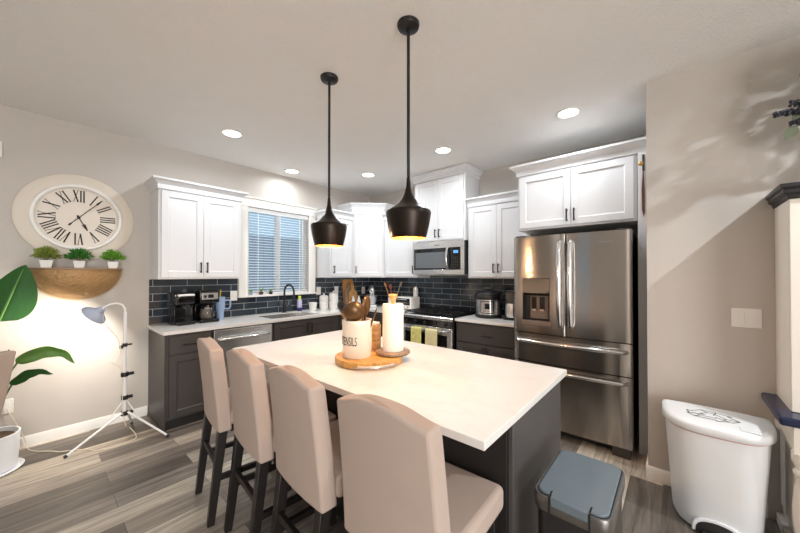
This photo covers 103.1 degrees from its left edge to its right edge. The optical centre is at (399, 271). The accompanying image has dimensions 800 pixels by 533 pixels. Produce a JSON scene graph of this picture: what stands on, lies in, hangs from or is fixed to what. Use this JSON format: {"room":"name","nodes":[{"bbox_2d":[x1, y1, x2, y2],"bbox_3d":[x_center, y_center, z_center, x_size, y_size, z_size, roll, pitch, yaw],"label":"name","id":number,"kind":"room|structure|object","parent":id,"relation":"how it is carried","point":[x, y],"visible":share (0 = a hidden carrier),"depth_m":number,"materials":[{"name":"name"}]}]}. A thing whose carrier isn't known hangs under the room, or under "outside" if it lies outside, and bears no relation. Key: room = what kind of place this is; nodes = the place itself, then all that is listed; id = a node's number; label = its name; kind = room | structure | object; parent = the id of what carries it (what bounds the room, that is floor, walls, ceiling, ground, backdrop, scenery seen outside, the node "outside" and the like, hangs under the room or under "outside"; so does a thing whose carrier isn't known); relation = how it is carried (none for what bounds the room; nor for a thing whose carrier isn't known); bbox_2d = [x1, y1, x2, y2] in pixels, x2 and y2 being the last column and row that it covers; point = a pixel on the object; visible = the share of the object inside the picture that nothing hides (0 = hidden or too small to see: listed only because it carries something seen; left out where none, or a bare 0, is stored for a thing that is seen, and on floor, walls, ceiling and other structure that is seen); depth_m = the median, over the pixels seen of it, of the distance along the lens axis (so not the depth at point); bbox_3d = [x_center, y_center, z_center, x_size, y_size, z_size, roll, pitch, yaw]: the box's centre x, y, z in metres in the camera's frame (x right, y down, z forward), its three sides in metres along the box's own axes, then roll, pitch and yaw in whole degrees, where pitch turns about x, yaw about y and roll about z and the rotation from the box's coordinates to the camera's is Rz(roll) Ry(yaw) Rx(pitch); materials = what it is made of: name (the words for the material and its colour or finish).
{"room":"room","nodes":[
{"label":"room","id":0,"kind":"room"},
{"bbox_2d":[0,105,368,436],"bbox_3d":[-3.176,0.058,2.669,0.150,2.785,8.172,0,-1,41],"label":"wall","id":1,"kind":"structure","parent":0,"point":[35,146],"depth_m":2.93,"materials":[{"name":"beige paint"}]},
{"bbox_2d":[0,141,2,157],"bbox_3d":[-3.222,-0.976,2.492,0.022,0.130,0.132,0,-1,41],"label":"wall sensor","id":2,"kind":"object","parent":1,"relation":"attached to","point":[1,142],"visible":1,"depth_m":2.53,"materials":[{"name":"white plastic"}]},
{"bbox_2d":[1,398,13,414],"bbox_3d":[-3.162,1.085,2.553,0.010,0.116,0.072,0,-1,41],"label":"wall outlet","id":3,"kind":"object","parent":1,"relation":"attached to","point":[9,403],"visible":0.85,"depth_m":2.56,"materials":[{"name":"white plastic"}]},
{"bbox_2d":[3,401,9,411],"bbox_3d":[-3.159,1.085,2.551,0.003,0.080,0.034,0,-1,41],"label":"receptacle","id":4,"kind":"object","parent":3,"relation":"attached to","point":[7,403],"depth_m":2.55,"materials":[{"name":"white plastic"}]},
{"bbox_2d":[11,174,133,260],"bbox_3d":[-2.885,-0.484,2.856,0.048,0.772,0.772,0,-1,41],"label":"wall clock","id":5,"kind":"object","parent":1,"relation":"attached to","point":[71,211],"visible":0.95,"depth_m":2.82,"materials":[{"name":"white"}]},
{"bbox_2d":[29,268,122,300],"bbox_3d":[-2.830,0.115,2.799,0.200,0.289,0.618,0,-1,41],"label":"wall shelf","id":6,"kind":"object","parent":1,"relation":"attached to","point":[73,284],"visible":0.83,"depth_m":2.75,"materials":[{"name":"brown wood"}]},
{"bbox_2d":[29,245,62,267],"bbox_3d":[-2.955,-0.126,2.654,0.198,0.189,0.163,0,-1,-34],"label":"potted plant","id":7,"kind":"object","parent":6,"relation":"on","point":[49,252],"visible":1,"depth_m":2.63,"materials":[{"name":"green plant"}]},
{"bbox_2d":[63,248,93,267],"bbox_3d":[-2.832,-0.122,2.808,0.170,0.184,0.208,0,-1,41],"label":"potted plant","id":8,"kind":"object","parent":6,"relation":"on","point":[77,253],"visible":1,"depth_m":2.78,"materials":[{"name":"green plant"}]},
{"bbox_2d":[99,249,125,268],"bbox_3d":[-2.684,-0.121,2.968,0.182,0.185,0.199,0,-1,41],"label":"potted plant","id":9,"kind":"object","parent":6,"relation":"on","point":[110,254],"visible":0.99,"depth_m":2.94,"materials":[{"name":"green plant"}]},
{"bbox_2d":[19,406,146,448],"bbox_3d":[-4.132,1.395,1.430,0.013,0.090,4.766,0,-1,41],"label":"baseboard","id":10,"kind":"structure","parent":1,"relation":"attached to","point":[37,438],"depth_m":2.83,"materials":[{"name":"white wood"}]},
{"bbox_2d":[144,175,248,278],"bbox_3d":[-2.165,-0.413,3.425,0.383,0.980,0.878,0,-1,41],"label":"upper cabinet","id":11,"kind":"object","parent":1,"relation":"attached to","point":[195,228],"visible":1,"depth_m":3.26,"materials":[{"name":"white wood"}]},
{"bbox_2d":[230,291,236,300],"bbox_3d":[-2.020,0.293,3.864,0.010,0.118,0.080,0,-1,41],"label":"wall outlet","id":12,"kind":"object","parent":1,"relation":"attached to","point":[233,294],"visible":0.89,"depth_m":3.86,"materials":[{"name":"white plastic"}]},
{"bbox_2d":[149,277,368,324],"bbox_3d":[-1.555,0.321,4.415,0.008,0.459,3.089,0,-1,41],"label":"backsplash","id":13,"kind":"structure","parent":1,"relation":"attached to","point":[158,289],"depth_m":3.89,"materials":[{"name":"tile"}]},
{"bbox_2d":[248,212,305,292],"bbox_3d":[-1.710,-0.259,4.404,0.075,1.120,0.880,0,-1,41],"label":"window","id":14,"kind":"structure","parent":1,"relation":"in","point":[278,217],"depth_m":4.40,"materials":[{"name":"white plastic"}]},
{"bbox_2d":[248,207,307,294],"bbox_3d":[-1.655,-0.261,4.356,0.068,1.110,0.864,0,-1,41],"label":"window blind","id":15,"kind":"object","parent":14,"relation":"attached to","point":[250,209],"visible":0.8,"depth_m":4.33,"materials":[{"name":"white plastic"}]},
{"bbox_2d":[238,196,316,297],"bbox_3d":[-1.640,-0.310,4.343,0.120,1.269,1.136,0,-1,41],"label":"trim","id":16,"kind":"structure","parent":1,"relation":"attached to","point":[249,201],"depth_m":4.17,"materials":[{"name":"white wood"}]},
{"bbox_2d":[317,287,320,294],"bbox_3d":[-1.223,0.289,4.784,0.010,0.118,0.075,0,-1,41],"label":"wall outlet","id":17,"kind":"object","parent":1,"relation":"attached to","point":[318,288],"visible":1,"depth_m":4.78,"materials":[{"name":"white plastic"}]},
{"bbox_2d":[315,209,354,277],"bbox_3d":[-0.985,-0.401,4.787,0.383,0.980,0.467,0,-1,41],"label":"upper cabinet","id":18,"kind":"object","parent":1,"relation":"attached to","point":[332,262],"visible":0.77,"depth_m":4.71,"materials":[{"name":"white wood"}]},
{"bbox_2d":[337,300,344,313],"bbox_3d":[-0.325,0.209,1.851,0.101,0.089,0.080,0,-1,41],"label":"cup","id":19,"kind":"object","parent":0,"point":[340,304],"depth_m":1.82,"materials":[{"name":"plastic"}]},
{"bbox_2d":[0,415,780,532],"bbox_3d":[0.006,1.477,-0.102,8.573,0.100,8.172,0,-1,41],"label":"floor","id":20,"kind":"structure","parent":0,"point":[146,483],"depth_m":2.10,"materials":[{"name":"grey wood"}]},
{"bbox_2d":[0,349,15,416],"bbox_3d":[-2.629,0.956,1.683,0.633,0.974,0.478,0,0,0],"label":"dining chair","id":21,"kind":"object","parent":20,"relation":"on","point":[7,358],"visible":1,"depth_m":1.88,"materials":[{"name":"beige fabric"}]},
{"bbox_2d":[0,265,74,477],"bbox_3d":[-2.960,0.697,2.275,0.344,1.501,0.892,0,-1,41],"label":"leafy plant","id":22,"kind":"object","parent":20,"relation":"on","point":[18,288],"visible":0.94,"depth_m":2.40,"materials":[{"name":"green plant"}]},
{"bbox_2d":[6,302,169,458],"bbox_3d":[-2.627,0.860,2.740,1.106,1.190,0.516,0,-1,-30],"label":"lamp","id":23,"kind":"object","parent":20,"relation":"on","point":[96,315],"visible":0.99,"depth_m":2.73,"materials":[{"name":"white metal"}]},
{"bbox_2d":[147,329,210,431],"bbox_3d":[-2.197,1.014,3.164,0.659,0.882,0.394,0,-1,41],"label":"base cabinet","id":24,"kind":"object","parent":20,"relation":"on","point":[175,390],"visible":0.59,"depth_m":2.96,"materials":[{"name":"grey wood"}]},
{"bbox_2d":[211,323,271,387],"bbox_3d":[-1.842,1.018,3.527,0.691,0.880,0.604,0,-1,41],"label":"dishwasher","id":25,"kind":"object","parent":20,"relation":"on","point":[227,339],"visible":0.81,"depth_m":3.32,"materials":[{"name":"metal"}]},
{"bbox_2d":[211,323,270,338],"bbox_3d":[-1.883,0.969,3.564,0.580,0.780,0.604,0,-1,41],"label":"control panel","id":26,"kind":"object","parent":25,"relation":"in","point":[266,323],"depth_m":3.26,"materials":[{"name":"metal"}]},
{"bbox_2d":[195,337,290,527],"bbox_3d":[-1.035,0.929,2.094,0.495,1.034,0.444,0,-1,-42],"label":"counter stool","id":27,"kind":"object","parent":20,"relation":"on","point":[218,412],"visible":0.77,"depth_m":1.85,"materials":[{"name":"beige fabric"}]},
{"bbox_2d":[224,348,336,532],"bbox_3d":[-0.675,0.926,1.795,0.495,1.034,0.444,0,-1,-43],"label":"counter stool","id":28,"kind":"object","parent":20,"relation":"on","point":[251,407],"visible":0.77,"depth_m":1.57,"materials":[{"name":"beige fabric"}]},
{"bbox_2d":[271,315,337,340],"bbox_3d":[-1.354,1.022,4.137,0.659,0.882,0.940,0,-1,41],"label":"base cabinet","id":29,"kind":"object","parent":20,"relation":"on","point":[283,330],"visible":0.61,"depth_m":3.90,"materials":[{"name":"grey wood"}]},
{"bbox_2d":[268,365,343,532],"bbox_3d":[-0.308,0.924,1.477,0.495,1.034,0.444,0,-1,-44],"label":"counter stool","id":30,"kind":"object","parent":20,"relation":"on","point":[307,445],"visible":0.72,"depth_m":1.26,"materials":[{"name":"beige fabric"}]},
{"bbox_2d":[338,311,382,336],"bbox_3d":[-0.425,1.027,4.714,1.310,0.882,1.140,0,-1,41],"label":"base cabinet","id":31,"kind":"object","parent":20,"relation":"on","point":[379,316],"visible":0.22,"depth_m":4.51,"materials":[{"name":"black wood"}]},
{"bbox_2d":[147,304,419,335],"bbox_3d":[-1.064,0.563,3.981,1.315,0.030,3.113,0,-1,41],"label":"countertop","id":32,"kind":"structure","parent":31,"relation":"on","point":[164,329],"depth_m":3.46,"materials":[{"name":"white stone"}]},
{"bbox_2d":[167,292,194,325],"bbox_3d":[-2.255,0.378,3.283,0.269,0.328,0.180,0,-1,34],"label":"coffee maker","id":33,"kind":"object","parent":32,"relation":"on","point":[179,304],"visible":1,"depth_m":3.24,"materials":[{"name":"plastic"}]},
{"bbox_2d":[192,289,218,322],"bbox_3d":[-2.112,0.371,3.463,0.258,0.345,0.196,0,-1,38],"label":"drip coffee maker","id":34,"kind":"object","parent":32,"relation":"on","point":[203,308],"visible":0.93,"depth_m":3.40,"materials":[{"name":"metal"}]},
{"bbox_2d":[215,290,230,319],"bbox_3d":[-2.040,0.377,3.666,0.100,0.336,0.161,0,-1,41],"label":"tumbler","id":35,"kind":"object","parent":32,"relation":"on","point":[220,306],"visible":0.91,"depth_m":3.61,"materials":[{"name":"blue plastic"}]},
{"bbox_2d":[215,299,224,319],"bbox_3d":[-2.060,0.427,3.642,0.100,0.235,0.100,0,-1,41],"label":"cup","id":36,"kind":"object","parent":35,"relation":"on","point":[220,306],"depth_m":3.61,"materials":[{"name":"blue ceramic"}]},
{"bbox_2d":[258,312,311,318],"bbox_3d":[-1.428,0.660,4.038,0.426,0.205,0.636,0,-1,41],"label":"sink","id":37,"kind":"object","parent":32,"relation":"in","point":[275,316],"visible":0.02,"depth_m":4.24,"materials":[{"name":"metal"}]},
{"bbox_2d":[282,284,294,312],"bbox_3d":[-1.488,0.356,4.248,0.138,0.387,0.200,0,-1,-31],"label":"kitchen faucet","id":38,"kind":"object","parent":32,"relation":"on","point":[285,287],"visible":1,"depth_m":4.27,"materials":[{"name":"black metal"}]},
{"bbox_2d":[297,296,301,310],"bbox_3d":[-1.410,0.446,4.461,0.068,0.212,0.068,0,-1,41],"label":"spray bottle","id":39,"kind":"object","parent":32,"relation":"on","point":[299,301],"visible":0.99,"depth_m":4.43,"materials":[{"name":"purple plastic"}]},
{"bbox_2d":[309,302,316,310],"bbox_3d":[-1.226,0.493,4.474,0.120,0.118,0.120,0,-1,41],"label":"ceramic cup","id":40,"kind":"object","parent":32,"relation":"on","point":[312,305],"visible":0.98,"depth_m":4.43,"materials":[{"name":"white ceramic"}]},
{"bbox_2d":[319,293,327,308],"bbox_3d":[-1.135,0.439,4.740,0.132,0.231,0.132,0,-1,41],"label":"canister","id":41,"kind":"object","parent":32,"relation":"on","point":[323,298],"visible":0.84,"depth_m":4.70,"materials":[{"name":"white ceramic"}]},
{"bbox_2d":[319,302,327,310],"bbox_3d":[-1.093,0.496,4.537,0.115,0.113,0.115,0,-1,41],"label":"ceramic cup","id":42,"kind":"object","parent":32,"relation":"on","point":[323,305],"visible":1,"depth_m":4.50,"materials":[{"name":"white ceramic"}]},
{"bbox_2d":[329,302,336,309],"bbox_3d":[-0.969,0.499,4.588,0.110,0.108,0.110,0,-1,41],"label":"ceramic cup","id":43,"kind":"object","parent":32,"relation":"on","point":[332,304],"visible":0.96,"depth_m":4.55,"materials":[{"name":"white ceramic"}]},
{"bbox_2d":[329,291,337,307],"bbox_3d":[-1.011,0.422,4.837,0.140,0.266,0.140,0,-1,41],"label":"canister","id":44,"kind":"object","parent":32,"relation":"on","point":[333,296],"visible":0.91,"depth_m":4.78,"materials":[{"name":"white ceramic"}]},
{"bbox_2d":[342,279,352,303],"bbox_3d":[-0.844,0.342,5.176,0.056,0.429,0.220,0,-1,41],"label":"cutting board","id":45,"kind":"object","parent":32,"relation":"on","point":[344,281],"visible":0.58,"depth_m":5.13,"materials":[{"name":"brown wood"}]},
{"bbox_2d":[344,283,350,304],"bbox_3d":[-0.825,0.367,5.146,0.059,0.379,0.190,0,-1,41],"label":"cutting board","id":46,"kind":"object","parent":32,"relation":"on","point":[347,290],"visible":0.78,"depth_m":5.11,"materials":[{"name":"brown wood"}]},
{"bbox_2d":[349,283,357,301],"bbox_3d":[-0.760,0.372,5.170,0.061,0.368,0.170,0,-1,41],"label":"cutting board","id":47,"kind":"object","parent":32,"relation":"on","point":[353,292],"visible":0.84,"depth_m":5.17,"materials":[{"name":"brown wood"}]},
{"bbox_2d":[367,285,377,306],"bbox_3d":[-0.453,0.385,5.115,0.191,0.345,0.288,0,0,-5],"label":"stand mixer","id":48,"kind":"object","parent":32,"relation":"on","point":[373,298],"visible":0.72,"depth_m":5.01,"materials":[{"name":"white metal"}]},
{"bbox_2d":[367,295,377,304],"bbox_3d":[-0.450,0.457,5.086,0.191,0.142,0.191,0,0,-5],"label":"mixing bowl","id":49,"kind":"object","parent":48,"relation":"on","point":[373,298],"depth_m":5.02,"materials":[{"name":"metal"}]},
{"bbox_2d":[395,296,419,309],"bbox_3d":[0.104,0.464,4.727,0.304,0.180,0.233,0,-1,41],"label":"toaster oven","id":50,"kind":"object","parent":32,"relation":"on","point":[409,302],"visible":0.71,"depth_m":4.63,"materials":[{"name":"silver metal"}]},
{"bbox_2d":[413,287,417,296],"bbox_3d":[0.238,0.392,4.820,0.078,0.325,0.078,0,-1,41],"label":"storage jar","id":51,"kind":"object","parent":32,"relation":"on","point":[415,289],"visible":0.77,"depth_m":4.79,"materials":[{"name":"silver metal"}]},
{"bbox_2d":[232,330,566,532],"bbox_3d":[-0.134,0.988,1.961,1.891,0.914,0.980,0,-1,41],"label":"kitchen island","id":52,"kind":"object","parent":20,"relation":"on","point":[498,418],"visible":0.41,"depth_m":1.43,"materials":[{"name":"white stone"}]},
{"bbox_2d":[335,350,401,369],"bbox_3d":[-0.177,0.511,1.885,0.422,0.038,0.397,0,-1,41],"label":"serving board","id":53,"kind":"object","parent":52,"relation":"on","point":[374,361],"visible":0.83,"depth_m":1.74,"materials":[{"name":"brown wood"}]},
{"bbox_2d":[342,318,371,358],"bbox_3d":[-0.250,0.385,1.858,0.175,0.212,0.175,0,-1,41],"label":"utensil crock","id":54,"kind":"object","parent":53,"relation":"on","point":[356,335],"visible":0.94,"depth_m":1.78,"materials":[{"name":"white ceramic"}]},
{"bbox_2d":[337,300,347,320],"bbox_3d":[-0.325,0.318,1.850,0.101,0.308,0.080,0,-1,41],"label":"ladle","id":55,"kind":"object","parent":54,"relation":"in","point":[340,304],"visible":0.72,"depth_m":1.82,"materials":[{"name":"plastic"}]},
{"bbox_2d":[343,301,363,320],"bbox_3d":[-0.260,0.319,1.801,0.120,0.304,0.077,0,-1,-27],"label":"ladle","id":56,"kind":"object","parent":54,"relation":"in","point":[352,311],"visible":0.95,"depth_m":1.78,"materials":[{"name":"brown metal"}]},
{"bbox_2d":[362,296,370,320],"bbox_3d":[-0.197,0.305,1.850,0.072,0.333,0.060,0,-1,-27],"label":"serving spoon","id":57,"kind":"object","parent":54,"relation":"in","point":[366,303],"visible":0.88,"depth_m":1.84,"materials":[{"name":"brown wood"}]},
{"bbox_2d":[371,308,376,325],"bbox_3d":[-0.180,0.341,1.843,0.099,0.264,0.043,0,-1,16],"label":"spatula","id":58,"kind":"object","parent":54,"relation":"in","point":[372,320],"visible":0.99,"depth_m":1.82,"materials":[{"name":"brown wood"}]},
{"bbox_2d":[372,321,380,350],"bbox_3d":[-0.188,0.406,2.032,0.120,0.172,0.060,0,-1,29],"label":"wooden box","id":59,"kind":"object","parent":53,"relation":"on","point":[376,326],"visible":0.41,"depth_m":1.99,"materials":[{"name":"brown wood"}]},
{"bbox_2d":[376,294,409,357],"bbox_3d":[-0.042,0.312,1.911,0.208,0.358,0.208,0,-1,41],"label":"paper towel holder","id":60,"kind":"object","parent":53,"relation":"on","point":[393,346],"visible":1,"depth_m":1.85,"materials":[{"name":"white paper"}]},
{"bbox_2d":[337,394,502,532],"bbox_3d":[0.074,0.921,1.152,0.444,1.034,0.495,0,-1,39],"label":"counter stool","id":61,"kind":"object","parent":20,"relation":"on","point":[397,478],"visible":1,"depth_m":0.98,"materials":[{"name":"beige fabric"}]},
{"bbox_2d":[403,307,474,349],"bbox_3d":[0.513,0.989,4.179,0.794,0.949,0.721,0,-1,41],"label":"gas range","id":62,"kind":"object","parent":20,"relation":"on","point":[442,320],"visible":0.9,"depth_m":3.94,"materials":[{"name":"metal"}]},
{"bbox_2d":[411,326,422,343],"bbox_3d":[0.208,0.881,3.975,0.161,0.379,0.048,0,-1,41],"label":"dish towel","id":63,"kind":"object","parent":62,"relation":"hanging from","point":[415,331],"visible":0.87,"depth_m":3.96,"materials":[{"name":"yellow fabric"}]},
{"bbox_2d":[425,328,438,345],"bbox_3d":[0.382,0.875,3.825,0.171,0.369,0.048,0,-1,41],"label":"dish towel","id":64,"kind":"object","parent":62,"relation":"hanging from","point":[430,334],"visible":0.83,"depth_m":3.81,"materials":[{"name":"beige fabric"}]},
{"bbox_2d":[404,310,474,319],"bbox_3d":[0.531,0.557,4.203,0.794,0.022,0.665,0,-1,41],"label":"cooktop","id":65,"kind":"object","parent":62,"relation":"in","point":[418,314],"depth_m":4.03,"materials":[{"name":"black glass"}]},
{"bbox_2d":[456,321,514,359],"bbox_3d":[1.138,1.019,3.687,0.785,0.882,0.659,0,-1,41],"label":"base cabinet","id":66,"kind":"object","parent":20,"relation":"on","point":[484,339],"visible":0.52,"depth_m":3.47,"materials":[{"name":"grey wood"}]},
{"bbox_2d":[455,314,513,326],"bbox_3d":[1.146,0.561,3.699,0.784,0.030,0.644,0,-1,41],"label":"countertop","id":67,"kind":"structure","parent":66,"relation":"on","point":[471,318],"depth_m":3.54,"materials":[{"name":"white stone"}]},
{"bbox_2d":[472,287,504,318],"bbox_3d":[1.061,0.369,3.816,0.319,0.355,0.321,0,-1,-25],"label":"pressure cooker","id":68,"kind":"object","parent":67,"relation":"on","point":[488,304],"visible":0.99,"depth_m":3.69,"materials":[{"name":"plastic"}]},
{"bbox_2d":[501,291,513,320],"bbox_3d":[1.268,0.382,3.616,0.208,0.326,0.184,0,-1,29],"label":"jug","id":69,"kind":"object","parent":67,"relation":"on","point":[509,295],"visible":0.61,"depth_m":3.55,"materials":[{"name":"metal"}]},
{"bbox_2d":[514,228,638,459],"bbox_3d":[1.655,0.559,2.984,0.911,1.790,0.895,0,-1,41],"label":"refrigerator","id":70,"kind":"object","parent":20,"relation":"on","point":[576,294],"visible":0.94,"depth_m":2.62,"materials":[{"name":"metal"}]},
{"bbox_2d":[535,450,624,532],"bbox_3d":[0.677,1.108,1.189,0.242,0.660,0.404,0,-1,41],"label":"step trash can","id":71,"kind":"object","parent":20,"relation":"on","point":[577,493],"visible":1,"depth_m":1.12,"materials":[{"name":"plastic"}]},
{"bbox_2d":[662,399,776,532],"bbox_3d":[1.794,1.134,1.806,0.475,0.618,0.333,0,-1,41],"label":"recycling bin","id":72,"kind":"object","parent":20,"relation":"on","point":[719,459],"visible":1,"depth_m":1.71,"materials":[{"name":"plastic"}]},
{"bbox_2d":[761,182,799,532],"bbox_3d":[2.388,0.497,1.379,1.040,1.886,0.444,0,-1,41],"label":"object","id":73,"kind":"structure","parent":20,"relation":"on","point":[784,199],"depth_m":1.64,"materials":[{"name":"white wood"}]},
{"bbox_2d":[772,73,799,139],"bbox_3d":[2.222,-0.849,1.458,0.622,0.807,0.288,0,-1,41],"label":"arrangement","id":74,"kind":"object","parent":73,"relation":"on","point":[792,131],"visible":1,"depth_m":1.69,"materials":[{"name":"green plant"}]},
{"bbox_2d":[0,0,799,196],"bbox_3d":[0.006,-1.407,-0.078,8.573,0.100,8.172,0,-1,41],"label":"ceiling","id":75,"kind":"structure","parent":0,"point":[490,80],"depth_m":2.08,"materials":[{"name":"paint"}]},
{"bbox_2d":[221,129,242,137],"bbox_3d":[-1.613,-1.326,3.051,0.190,0.009,0.190,0,-1,41],"label":"recessed light","id":76,"kind":"object","parent":75,"relation":"in","point":[233,133],"visible":1,"depth_m":3.05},
{"bbox_2d":[284,169,298,173],"bbox_3d":[-1.419,-1.316,4.175,0.190,0.009,0.190,0,-1,41],"label":"recessed light","id":77,"kind":"object","parent":75,"relation":"in","point":[292,171],"visible":1,"depth_m":4.18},
{"bbox_2d":[311,72,346,246],"bbox_3d":[-0.487,-0.756,2.185,0.245,1.163,0.245,0,-1,41],"label":"pendant lamp","id":78,"kind":"object","parent":75,"relation":"hanging from","point":[328,231],"visible":1,"depth_m":2.13,"materials":[{"name":"black metal"}]},
{"bbox_2d":[361,172,374,176],"bbox_3d":[-0.434,-1.315,4.320,0.190,0.009,0.190,0,-1,41],"label":"recessed light","id":79,"kind":"object","parent":75,"relation":"in","point":[365,174],"visible":1,"depth_m":4.31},
{"bbox_2d":[386,15,430,239],"bbox_3d":[0.045,-0.760,1.718,0.245,1.163,0.245,0,-1,41],"label":"pendant lamp","id":80,"kind":"object","parent":75,"relation":"hanging from","point":[408,219],"visible":1,"depth_m":1.66,"materials":[{"name":"black metal"}]},
{"bbox_2d":[434,147,451,153],"bbox_3d":[0.471,-1.322,3.467,0.190,0.009,0.190,0,-1,41],"label":"recessed light","id":81,"kind":"object","parent":75,"relation":"in","point":[441,150],"visible":1,"depth_m":3.47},
{"bbox_2d":[556,107,580,118],"bbox_3d":[1.412,-1.329,2.665,0.190,0.009,0.190,0,-1,41],"label":"recessed light","id":82,"kind":"object","parent":75,"relation":"in","point":[569,112],"visible":1,"depth_m":2.66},
{"bbox_2d":[369,134,645,278],"bbox_3d":[0.989,0.073,4.366,3.920,2.785,0.150,0,-1,41],"label":"wall","id":83,"kind":"structure","parent":0,"point":[502,179],"depth_m":4.07,"materials":[{"name":"beige paint"}]},
{"bbox_2d":[337,203,394,276],"bbox_3d":[-0.501,-0.479,5.085,0.724,1.140,0.719,0,-1,41],"label":"upper cabinet","id":84,"kind":"object","parent":83,"relation":"attached to","point":[368,223],"visible":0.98,"depth_m":4.89,"materials":[{"name":"white wood"}]},
{"bbox_2d":[382,213,429,277],"bbox_3d":[0.084,-0.401,4.796,0.640,0.980,0.383,0,-1,41],"label":"upper cabinet","id":85,"kind":"object","parent":83,"relation":"attached to","point":[398,253],"visible":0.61,"depth_m":4.71,"materials":[{"name":"white wood"}]},
{"bbox_2d":[369,276,513,314],"bbox_3d":[0.555,0.368,4.636,2.907,0.600,0.008,0,-1,41],"label":"backsplash","id":86,"kind":"structure","parent":83,"relation":"attached to","point":[449,292],"depth_m":4.57,"materials":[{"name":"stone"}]},
{"bbox_2d":[410,163,483,242],"bbox_3d":[0.608,-0.853,4.303,0.914,0.921,0.448,0,-1,41],"label":"upper cabinet","id":87,"kind":"object","parent":83,"relation":"attached to","point":[444,192],"visible":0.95,"depth_m":4.09,"materials":[{"name":"white wood"}]},
{"bbox_2d":[413,240,467,274],"bbox_3d":[0.596,-0.174,4.284,0.790,0.428,0.489,0,-1,41],"label":"microwave","id":88,"kind":"object","parent":87,"relation":"attached to","point":[442,257],"visible":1,"depth_m":4.10,"materials":[{"name":"metal"}]},
{"bbox_2d":[465,190,533,278],"bbox_3d":[1.217,-0.409,3.814,0.752,0.980,0.383,0,-1,41],"label":"upper cabinet","id":89,"kind":"object","parent":83,"relation":"attached to","point":[492,218],"visible":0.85,"depth_m":3.73,"materials":[{"name":"white wood"}]},
{"bbox_2d":[509,136,645,235],"bbox_3d":[1.757,-0.729,3.112,1.102,0.642,0.742,0,-1,41],"label":"upper cabinet","id":90,"kind":"object","parent":83,"relation":"attached to","point":[594,189],"visible":0.98,"depth_m":2.83,"materials":[{"name":"white wood"}]},
{"bbox_2d":[646,35,799,519],"bbox_3d":[3.831,0.046,1.215,4.502,2.785,1.188,0,-1,41],"label":"wall","id":91,"kind":"structure","parent":0,"point":[715,145],"depth_m":2.01,"materials":[{"name":"beige paint"}]},
{"bbox_2d":[638,154,644,215],"bbox_3d":[1.907,-0.680,2.510,0.040,0.500,0.056,0,-1,41],"label":"hanging ornament","id":92,"kind":"object","parent":91,"relation":"hanging from","point":[641,163],"visible":1,"depth_m":2.52,"materials":[{"name":"metal"}]},
{"bbox_2d":[637,152,647,455],"bbox_3d":[2.162,0.252,2.782,0.072,2.400,0.700,0,-1,41],"label":"trim","id":93,"kind":"structure","parent":91,"relation":"attached to","point":[642,220],"depth_m":2.52,"materials":[{"name":"white wood"}]},
{"bbox_2d":[646,455,767,518],"bbox_3d":[2.052,1.402,2.175,0.566,0.090,0.351,0,-1,41],"label":"baseboard","id":94,"kind":"structure","parent":91,"relation":"attached to","point":[662,476],"depth_m":2.18,"materials":[{"name":"white wood"}]},
{"bbox_2d":[731,308,761,328],"bbox_3d":[2.096,0.282,1.924,0.128,0.117,0.010,0,-1,41],"label":"light switch","id":95,"kind":"object","parent":91,"relation":"attached to","point":[740,317],"visible":1,"depth_m":1.92,"materials":[{"name":"white plastic"}]},
{"label":"outside","id":96,"kind":"structure","parent":0,"visible":0},
{"bbox_2d":[249,234,298,289],"bbox_3d":[-3.346,0.486,6.860,0.050,2.600,7.988,0,-1,41],"label":"wall","id":97,"kind":"structure","parent":96,"point":[256,236],"depth_m":7.27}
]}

